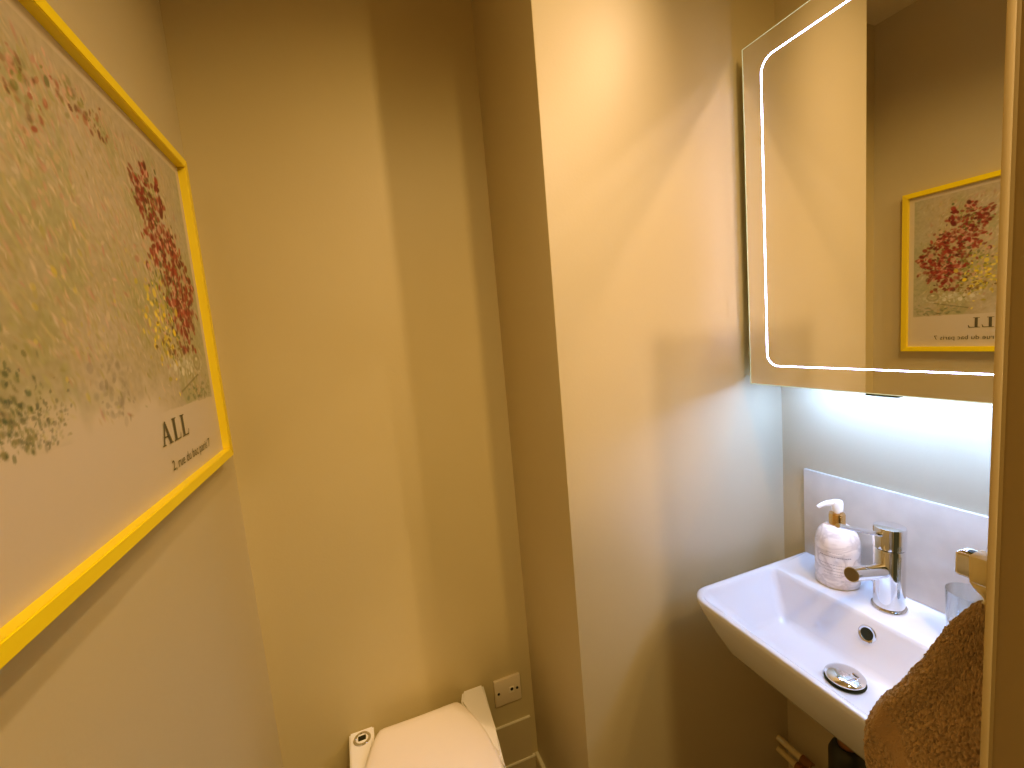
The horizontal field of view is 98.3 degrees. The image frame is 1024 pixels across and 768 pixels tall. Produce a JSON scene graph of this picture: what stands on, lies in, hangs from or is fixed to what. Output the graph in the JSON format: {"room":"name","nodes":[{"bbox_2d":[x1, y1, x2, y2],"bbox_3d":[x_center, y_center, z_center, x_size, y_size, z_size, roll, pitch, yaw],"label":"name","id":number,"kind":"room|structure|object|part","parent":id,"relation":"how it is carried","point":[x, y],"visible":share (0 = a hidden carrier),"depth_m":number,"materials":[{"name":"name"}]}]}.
{"room":"bathroom","nodes":[
{"label":"bathroom","id":0,"kind":"room"},
{"bbox_2d":[0,0,282,767],"bbox_3d":[-0.318,0.231,-0.080,0.120,2.575,2.634,-7,7,-20],"label":"wall","id":1,"kind":"structure","parent":0,"point":[160,662],"depth_m":0.65,"materials":[{"name":"paint"}]},
{"bbox_2d":[0,0,233,668],"bbox_3d":[-0.524,-0.120,0.596,0.029,0.610,0.705,-7,7,-20],"label":"framed poster","id":2,"kind":"object","parent":1,"relation":"attached to","point":[113,411],"visible":1,"depth_m":0.50,"materials":[{"name":"paper"}]},
{"bbox_3d":[-0.550,-0.413,0.563,0.029,0.018,0.703,-7,7,-20],"label":"frame rail","id":3,"kind":"part","parent":2,"relation":"part of","materials":[{"name":"yellow paint"}]},
{"bbox_3d":[-0.499,0.173,0.629,0.029,0.018,0.703,-7,7,-20],"label":"frame rail","id":4,"kind":"part","parent":2,"relation":"part of","materials":[{"name":"yellow paint"}]},
{"bbox_3d":[-0.642,-0.146,0.918,0.029,0.608,0.018,-7,7,-20],"label":"frame rail","id":5,"kind":"part","parent":2,"relation":"part of","materials":[{"name":"yellow paint"}]},
{"bbox_2d":[159,0,537,767],"bbox_3d":[-0.365,0.086,1.234,0.705,2.575,0.120,-7,7,-20],"label":"wall","id":6,"kind":"structure","parent":0,"point":[334,153],"depth_m":1.15,"materials":[{"name":"paint"}]},
{"bbox_2d":[493,672,521,707],"bbox_3d":[-0.013,0.941,1.362,0.085,0.085,0.014,-7,7,-20],"label":"wall socket","id":7,"kind":"object","parent":6,"relation":"attached to","point":[507,689],"visible":1,"depth_m":1.36,"materials":[{"name":"beige plastic"}]},
{"bbox_2d":[496,715,529,730],"bbox_3d":[-0.081,1.066,1.351,0.296,0.004,0.006,-7,7,-20],"label":"trim","id":8,"kind":"structure","parent":6,"relation":"attached to","point":[527,716],"depth_m":1.38,"materials":[{"name":"beige"}]},
{"bbox_2d":[496,718,532,765],"bbox_3d":[-0.077,1.133,1.358,0.292,0.133,0.005,-7,7,-20],"label":"access panel","id":9,"kind":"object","parent":6,"relation":"attached to","point":[515,742],"depth_m":1.39,"materials":[{"name":"beige paint"}]},
{"bbox_2d":[506,752,536,767],"bbox_3d":[-0.243,1.297,1.309,0.693,0.140,0.008,-7,7,-20],"label":"baseboard","id":10,"kind":"structure","parent":6,"relation":"attached to","point":[530,763],"depth_m":1.41,"materials":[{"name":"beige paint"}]},
{"bbox_2d":[471,0,787,767],"bbox_3d":[0.385,0.012,1.311,0.767,2.575,0.481,-7,7,-20],"label":"wall","id":11,"kind":"structure","parent":0,"point":[647,460],"depth_m":1.04,"materials":[{"name":"paint"}]},
{"bbox_2d":[535,751,545,767],"bbox_3d":[0.147,1.268,1.262,0.012,0.140,0.361,-7,7,-20],"label":"baseboard","id":12,"kind":"structure","parent":11,"relation":"attached to","point":[538,765],"depth_m":1.40,"materials":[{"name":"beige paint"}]},
{"bbox_2d":[774,0,992,767],"bbox_3d":[1.141,0.073,0.187,0.120,2.575,2.153,-7,7,-20],"label":"wall","id":13,"kind":"structure","parent":0,"point":[934,450],"depth_m":0.98,"materials":[{"name":"paint"}]},
{"bbox_2d":[776,746,803,767],"bbox_3d":[0.791,1.059,1.223,0.028,0.028,0.123,-7,7,-20],"label":"pipe","id":14,"kind":"object","parent":13,"relation":"attached to","point":[780,750],"visible":0.92,"depth_m":1.25,"materials":[{"name":"beige"}]},
{"bbox_2d":[776,735,816,767],"bbox_3d":[0.791,1.024,1.212,0.028,0.028,0.138,-7,7,-20],"label":"pipe","id":15,"kind":"object","parent":13,"relation":"attached to","point":[804,761],"visible":1,"depth_m":1.22,"materials":[{"name":"beige"}]},
{"bbox_2d":[696,552,952,760],"bbox_3d":[0.678,0.549,0.884,0.392,0.141,0.476,-7,7,-20],"label":"basin","id":16,"kind":"object","parent":13,"relation":"attached to","point":[826,650],"visible":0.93,"depth_m":0.92,"materials":[{"name":"white ceramic"}]},
{"bbox_2d":[814,499,860,590],"bbox_3d":[0.743,0.359,1.012,0.086,0.196,0.086,-7,7,-20],"label":"soap dispenser","id":17,"kind":"object","parent":16,"relation":"on","point":[836,549],"visible":0.87,"depth_m":0.99,"materials":[{"name":"ceramic"}]},
{"bbox_2d":[828,737,866,767],"bbox_3d":[0.761,0.713,0.920,0.252,0.210,0.064,-7,7,-20],"label":"trap","id":18,"kind":"object","parent":16,"relation":"attached to","point":[840,755],"visible":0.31,"depth_m":0.88,"materials":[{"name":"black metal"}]},
{"bbox_2d":[835,521,908,616],"bbox_3d":[0.718,0.364,0.889,0.183,0.217,0.062,-7,7,-20],"label":"mixer tap","id":19,"kind":"object","parent":16,"relation":"on","point":[887,571],"visible":1,"depth_m":0.89,"materials":[{"name":"silver metal"}]},
{"bbox_3d":[0.686,0.288,0.873,0.131,0.058,0.010,-7,7,-20],"label":"lever","id":20,"kind":"part","parent":19,"relation":"part of","materials":[{"name":"silver metal"}]},
{"bbox_3d":[0.717,0.378,0.890,0.110,0.048,0.029,-7,7,-20],"label":"spout","id":21,"kind":"part","parent":19,"relation":"part of","materials":[{"name":"silver metal"}]},
{"bbox_2d":[742,0,1006,403],"bbox_3d":[0.750,-0.362,0.741,0.136,0.777,0.730,-7,7,-20],"label":"upper cabinet","id":22,"kind":"object","parent":13,"relation":"attached to","point":[873,128],"visible":1,"depth_m":0.81,"materials":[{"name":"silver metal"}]},
{"bbox_2d":[804,468,988,617],"bbox_3d":[0.843,0.345,0.925,0.009,0.223,0.478,-7,7,-20],"label":"backsplash","id":23,"kind":"structure","parent":13,"relation":"attached to","point":[935,531],"depth_m":0.92,"materials":[{"name":"stone"}]},
{"bbox_3d":[0.542,1.460,0.336,1.712,0.100,2.634,-7,7,-20],"label":"floor","id":24,"kind":"structure","parent":0,"visible":0},
{"bbox_2d":[349,685,505,767],"bbox_3d":[-0.154,1.158,1.039,0.382,0.460,0.550,-7,7,-20],"label":"toilet","id":25,"kind":"object","parent":24,"relation":"on","point":[463,734],"visible":1,"depth_m":1.15,"materials":[{"name":"white ceramic"}]},
{"bbox_3d":[0.526,0.401,0.419,0.162,1.980,0.040,-7,7,-20],"label":"wall","id":26,"kind":"structure","parent":0,"visible":0},
{"bbox_2d":[955,547,977,577],"bbox_3d":[0.507,0.198,0.456,0.046,0.046,0.073,-7,7,-20],"label":"towel hook","id":27,"kind":"object","parent":26,"relation":"attached to","point":[961,556],"visible":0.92,"depth_m":0.48,"materials":[{"name":"silver metal"}]},
{"bbox_2d":[863,550,986,767],"bbox_3d":[0.494,0.508,0.517,0.086,0.658,0.150,-7,7,-20],"label":"hand towel","id":28,"kind":"object","parent":27,"relation":"hanging from","point":[931,718],"visible":0.81,"depth_m":0.49,"materials":[{"name":"fabric"}]},
{"bbox_2d":[980,0,1016,767],"bbox_3d":[0.428,0.412,0.403,0.006,1.980,0.006,-7,7,-20],"label":"trim","id":29,"kind":"structure","parent":26,"relation":"attached to","point":[1011,17],"depth_m":0.35,"materials":[{"name":"beige paint"}]},
{"bbox_2d":[988,0,1023,767],"bbox_3d":[0.442,0.412,0.389,0.019,1.980,0.043,-7,7,-20],"label":"trim","id":30,"kind":"structure","parent":26,"relation":"attached to","point":[1006,730],"depth_m":0.36,"materials":[{"name":"brown"}]}
]}

